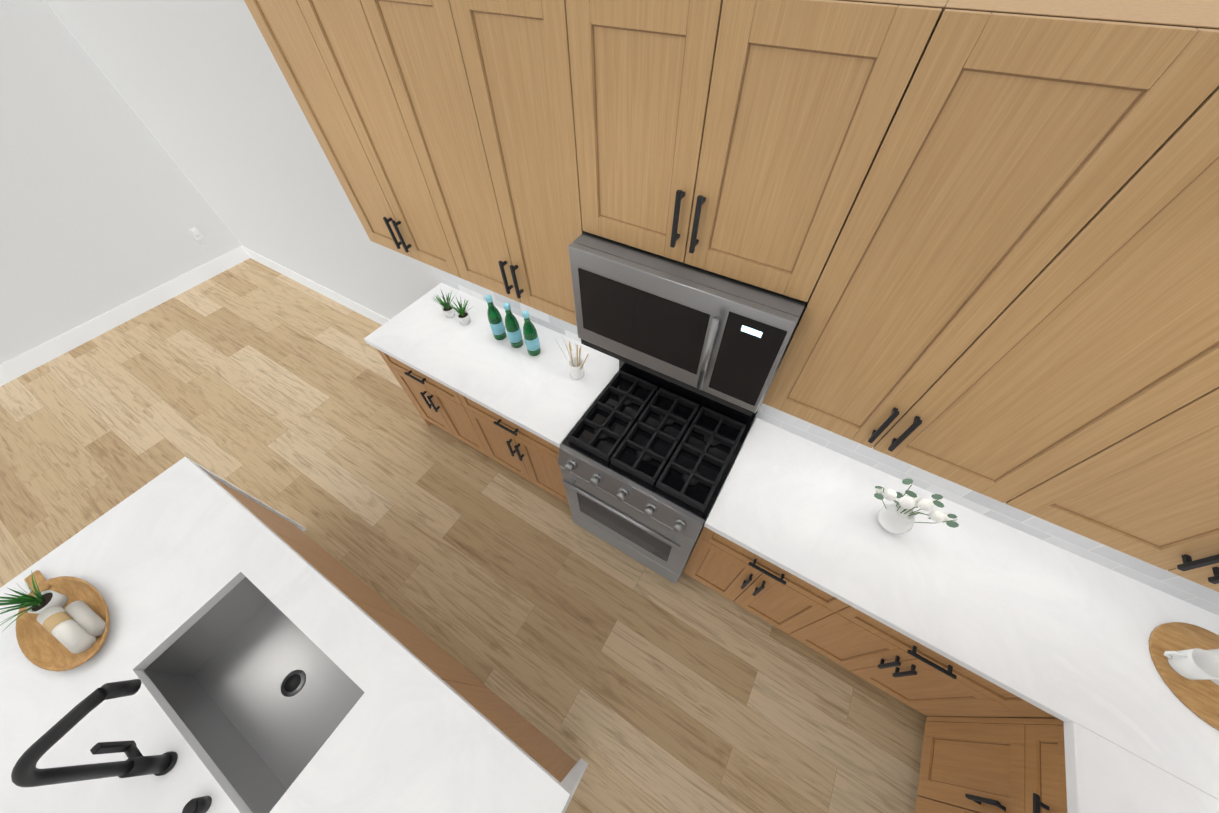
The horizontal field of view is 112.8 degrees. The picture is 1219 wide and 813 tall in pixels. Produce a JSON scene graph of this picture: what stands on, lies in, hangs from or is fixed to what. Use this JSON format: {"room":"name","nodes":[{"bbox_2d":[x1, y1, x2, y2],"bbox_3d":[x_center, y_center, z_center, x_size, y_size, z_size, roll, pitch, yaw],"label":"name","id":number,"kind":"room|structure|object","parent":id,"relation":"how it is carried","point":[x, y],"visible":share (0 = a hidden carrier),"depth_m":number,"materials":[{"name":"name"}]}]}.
{"room":"kitchen","nodes":[
{"label":"kitchen","id":0,"kind":"room"},
{"bbox_2d":[0,0,241,363],"bbox_3d":[-6.245,0.117,1.576,0.120,2.765,7.850,26,58,19],"label":"wall","id":1,"kind":"structure","parent":0,"point":[105,207],"depth_m":3.46,"materials":[{"name":"paint"}]},
{"bbox_2d":[0,247,251,385],"bbox_3d":[-6.163,0.935,2.598,0.019,0.145,7.850,26,58,19],"label":"baseboard","id":2,"kind":"structure","parent":1,"relation":"attached to","point":[41,354],"depth_m":3.92,"materials":[{"name":"white wood"}]},
{"bbox_2d":[188,227,203,245],"bbox_3d":[-4.261,-1.745,4.188,0.040,0.181,0.109,26,58,19],"label":"electrical outlet plate","id":3,"kind":"object","parent":1,"relation":"attached to","point":[195,233],"visible":0.15,"depth_m":4.15,"materials":[{"name":"white plastic"}]},
{"bbox_2d":[44,0,755,440],"bbox_3d":[-0.860,-1.038,2.330,7.870,2.765,0.120,26,58,19],"label":"wall","id":4,"kind":"structure","parent":0,"point":[204,92],"depth_m":2.90,"materials":[{"name":"paint"}]},
{"bbox_2d":[240,246,389,324],"bbox_3d":[-2.621,-1.036,4.010,3.470,0.145,0.016,26,58,19],"label":"baseboard","id":5,"kind":"structure","parent":4,"relation":"attached to","point":[332,295],"depth_m":4.12,"materials":[{"name":"white wood"}]},
{"bbox_2d":[244,0,471,282],"bbox_3d":[-0.909,-1.176,1.746,0.740,1.045,0.326,26,58,19],"label":"upper cabinet","id":6,"kind":"object","parent":4,"relation":"attached to","point":[334,56],"depth_m":1.58,"materials":[{"name":"brown wood"}]},
{"bbox_2d":[372,0,599,325],"bbox_3d":[-0.330,-0.899,1.524,0.890,1.045,0.326,26,58,19],"label":"upper cabinet","id":7,"kind":"object","parent":4,"relation":"attached to","point":[501,94],"depth_m":1.26,"materials":[{"name":"brown wood"}]},
{"bbox_2d":[592,0,955,311],"bbox_3d":[0.309,-0.730,1.096,0.753,0.590,0.326,26,58,19],"label":"upper cabinet","id":8,"kind":"object","parent":4,"relation":"attached to","point":[740,140],"depth_m":0.92,"materials":[{"name":"brown wood"}]},
{"bbox_2d":[568,232,810,415],"bbox_3d":[0.283,-0.369,1.478,0.748,0.444,0.459,26,58,19],"label":"microwave","id":9,"kind":"object","parent":8,"relation":"attached to","point":[723,340],"visible":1,"depth_m":1.31,"materials":[{"name":"metal"}]},
{"bbox_2d":[435,268,1218,615],"bbox_3d":[0.607,-0.161,1.877,4.117,0.504,0.010,26,58,19],"label":"backsplash","id":10,"kind":"structure","parent":4,"relation":"attached to","point":[1129,566],"depth_m":1.69,"materials":[{"name":"tile"}]},
{"bbox_2d":[762,0,1218,519],"bbox_3d":[0.959,-0.283,1.030,0.898,1.045,0.326,26,58,19],"label":"upper cabinet","id":11,"kind":"object","parent":4,"relation":"attached to","point":[982,236],"depth_m":0.82,"materials":[{"name":"brown wood"}]},
{"bbox_2d":[1044,440,1218,591],"bbox_3d":[1.605,0.025,0.782,0.888,1.045,0.326,26,58,19],"label":"upper cabinet","id":12,"kind":"object","parent":4,"relation":"attached to","point":[1166,517],"depth_m":1.03,"materials":[{"name":"brown wood"}]},
{"bbox_2d":[0,258,932,812],"bbox_3d":[-2.915,2.565,1.459,7.870,0.120,8.090,26,58,19],"label":"floor","id":13,"kind":"structure","parent":0,"point":[638,686],"depth_m":2.61,"materials":[{"name":"brown wood"}]},
{"bbox_2d":[0,457,587,812],"bbox_3d":[-1.374,1.368,1.678,2.280,0.920,1.117,26,58,19],"label":"kitchen island","id":14,"kind":"object","parent":13,"relation":"on","point":[273,660],"visible":0.9,"depth_m":1.49,"materials":[{"name":"stone"}]},
{"bbox_2d":[0,570,109,670],"bbox_3d":[-2.073,0.745,1.473,0.555,0.181,0.235,26,58,19],"label":"decorative tray","id":15,"kind":"object","parent":14,"relation":"on","point":[62,623],"visible":0.98,"depth_m":1.49,"materials":[{"name":"brown wood"}]},
{"bbox_2d":[11,679,211,812],"bbox_3d":[-1.298,0.950,1.135,0.320,0.447,0.262,26,58,19],"label":"faucet","id":16,"kind":"object","parent":14,"relation":"on","point":[26,772],"visible":1,"depth_m":1.06,"materials":[{"name":"black metal"}]},
{"bbox_2d":[182,795,211,812],"bbox_3d":[-1.225,1.188,1.201,0.044,0.051,0.044,26,58,19],"label":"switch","id":17,"kind":"object","parent":16,"relation":"attached to","point":[200,804],"depth_m":1.19,"materials":[{"name":"black metal"}]},
{"bbox_2d":[141,573,398,812],"bbox_3d":[-1.263,1.046,1.529,0.773,0.214,0.398,26,58,19],"label":"sink","id":18,"kind":"object","parent":14,"relation":"in","point":[257,697],"depth_m":1.57,"materials":[{"name":"metal"}]},
{"bbox_2d":[374,347,495,460],"bbox_3d":[-0.962,-0.181,2.858,0.745,0.894,0.614,26,58,19],"label":"base cabinet","id":19,"kind":"object","parent":13,"relation":"on","point":[438,406],"depth_m":2.64,"materials":[{"name":"brown wood"}]},
{"bbox_2d":[464,399,568,503],"bbox_3d":[-0.409,0.083,2.646,0.821,0.894,0.614,26,58,19],"label":"base cabinet","id":20,"kind":"object","parent":13,"relation":"on","point":[535,460],"depth_m":2.42,"materials":[{"name":"brown wood"}]},
{"bbox_2d":[364,283,618,446],"bbox_3d":[-0.691,-0.320,2.368,1.450,0.040,0.641,26,58,19],"label":"countertop","id":21,"kind":"structure","parent":20,"relation":"on","point":[539,394],"depth_m":2.29,"materials":[{"name":"white stone"}]},
{"bbox_2d":[434,290,470,324],"bbox_3d":[-0.954,-0.602,2.462,0.287,0.159,0.156,26,58,19],"label":"plants","id":22,"kind":"object","parent":21,"relation":"on","point":[448,310],"visible":1,"depth_m":2.47,"materials":[{"name":"green plant"}]},
{"bbox_2d":[485,295,502,339],"bbox_3d":[-0.653,-0.506,2.303,0.077,0.287,0.077,18,55,14],"label":"water bottle","id":23,"kind":"object","parent":21,"relation":"on","point":[492,318],"depth_m":2.27,"materials":[{"name":"green glass"}]},
{"bbox_2d":[493,302,520,347],"bbox_3d":[-0.544,-0.454,2.261,0.077,0.287,0.077,18,55,14],"label":"water bottle","id":24,"kind":"object","parent":21,"relation":"on","point":[513,330],"depth_m":2.26,"materials":[{"name":"green glass"}]},
{"bbox_2d":[512,310,540,355],"bbox_3d":[-0.435,-0.402,2.219,0.077,0.287,0.077,18,55,14],"label":"water bottle","id":25,"kind":"object","parent":21,"relation":"on","point":[530,334],"depth_m":2.22,"materials":[{"name":"green glass"}]},
{"bbox_2d":[555,334,588,379],"bbox_3d":[-0.176,-0.251,2.118,0.196,0.258,0.080,26,58,19],"label":"utensil crock","id":26,"kind":"object","parent":21,"relation":"on","point":[576,367],"visible":1,"depth_m":2.14,"materials":[{"name":"white ceramic"}]},
{"bbox_2d":[558,360,769,583],"bbox_3d":[0.226,0.355,2.230,0.748,1.205,0.717,26,58,19],"label":"range","id":27,"kind":"object","parent":13,"relation":"on","point":[646,460],"visible":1,"depth_m":1.96,"materials":[{"name":"metal"}]},
{"bbox_2d":[683,451,871,645],"bbox_3d":[0.878,0.698,2.152,0.689,0.894,0.614,26,58,19],"label":"base cabinet","id":28,"kind":"object","parent":13,"relation":"on","point":[787,603],"depth_m":1.91,"materials":[{"name":"brown wood"}]},
{"bbox_2d":[808,619,1015,702],"bbox_3d":[1.372,0.934,1.963,0.738,0.894,0.614,26,58,19],"label":"base cabinet","id":29,"kind":"object","parent":13,"relation":"on","point":[908,672],"depth_m":1.71,"materials":[{"name":"brown wood"}]},
{"bbox_2d":[915,723,1063,812],"bbox_3d":[1.606,1.659,1.409,0.614,0.894,0.698,26,58,19],"label":"base cabinet","id":30,"kind":"object","parent":13,"relation":"on","point":[965,767],"depth_m":1.52,"materials":[{"name":"brown wood"}]},
{"bbox_2d":[704,418,1218,798],"bbox_3d":[1.384,0.671,1.573,1.908,0.040,0.641,26,58,19],"label":"countertop","id":31,"kind":"structure","parent":30,"relation":"on","point":[1061,631],"depth_m":1.53,"materials":[{"name":"white stone"}]},
{"bbox_2d":[874,478,958,534],"bbox_3d":[1.167,0.406,1.583,0.301,0.270,0.124,26,58,19],"label":"vase","id":32,"kind":"object","parent":31,"relation":"on","point":[898,517],"visible":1,"depth_m":1.58,"materials":[{"name":"white ceramic"}]},
{"bbox_2d":[1149,622,1218,730],"bbox_3d":[2.018,0.860,1.282,0.352,0.172,0.340,26,58,19],"label":"decorative tray","id":33,"kind":"object","parent":31,"relation":"on","point":[1185,658],"visible":1,"depth_m":1.34,"materials":[{"name":"brown wood"}]},
{"bbox_2d":[1060,723,1218,812],"bbox_3d":[1.400,1.617,0.857,0.642,0.040,1.365,26,58,19],"label":"countertop","id":34,"kind":"structure","parent":30,"relation":"on","point":[1100,776],"depth_m":1.21,"materials":[{"name":"white stone"}]}
]}

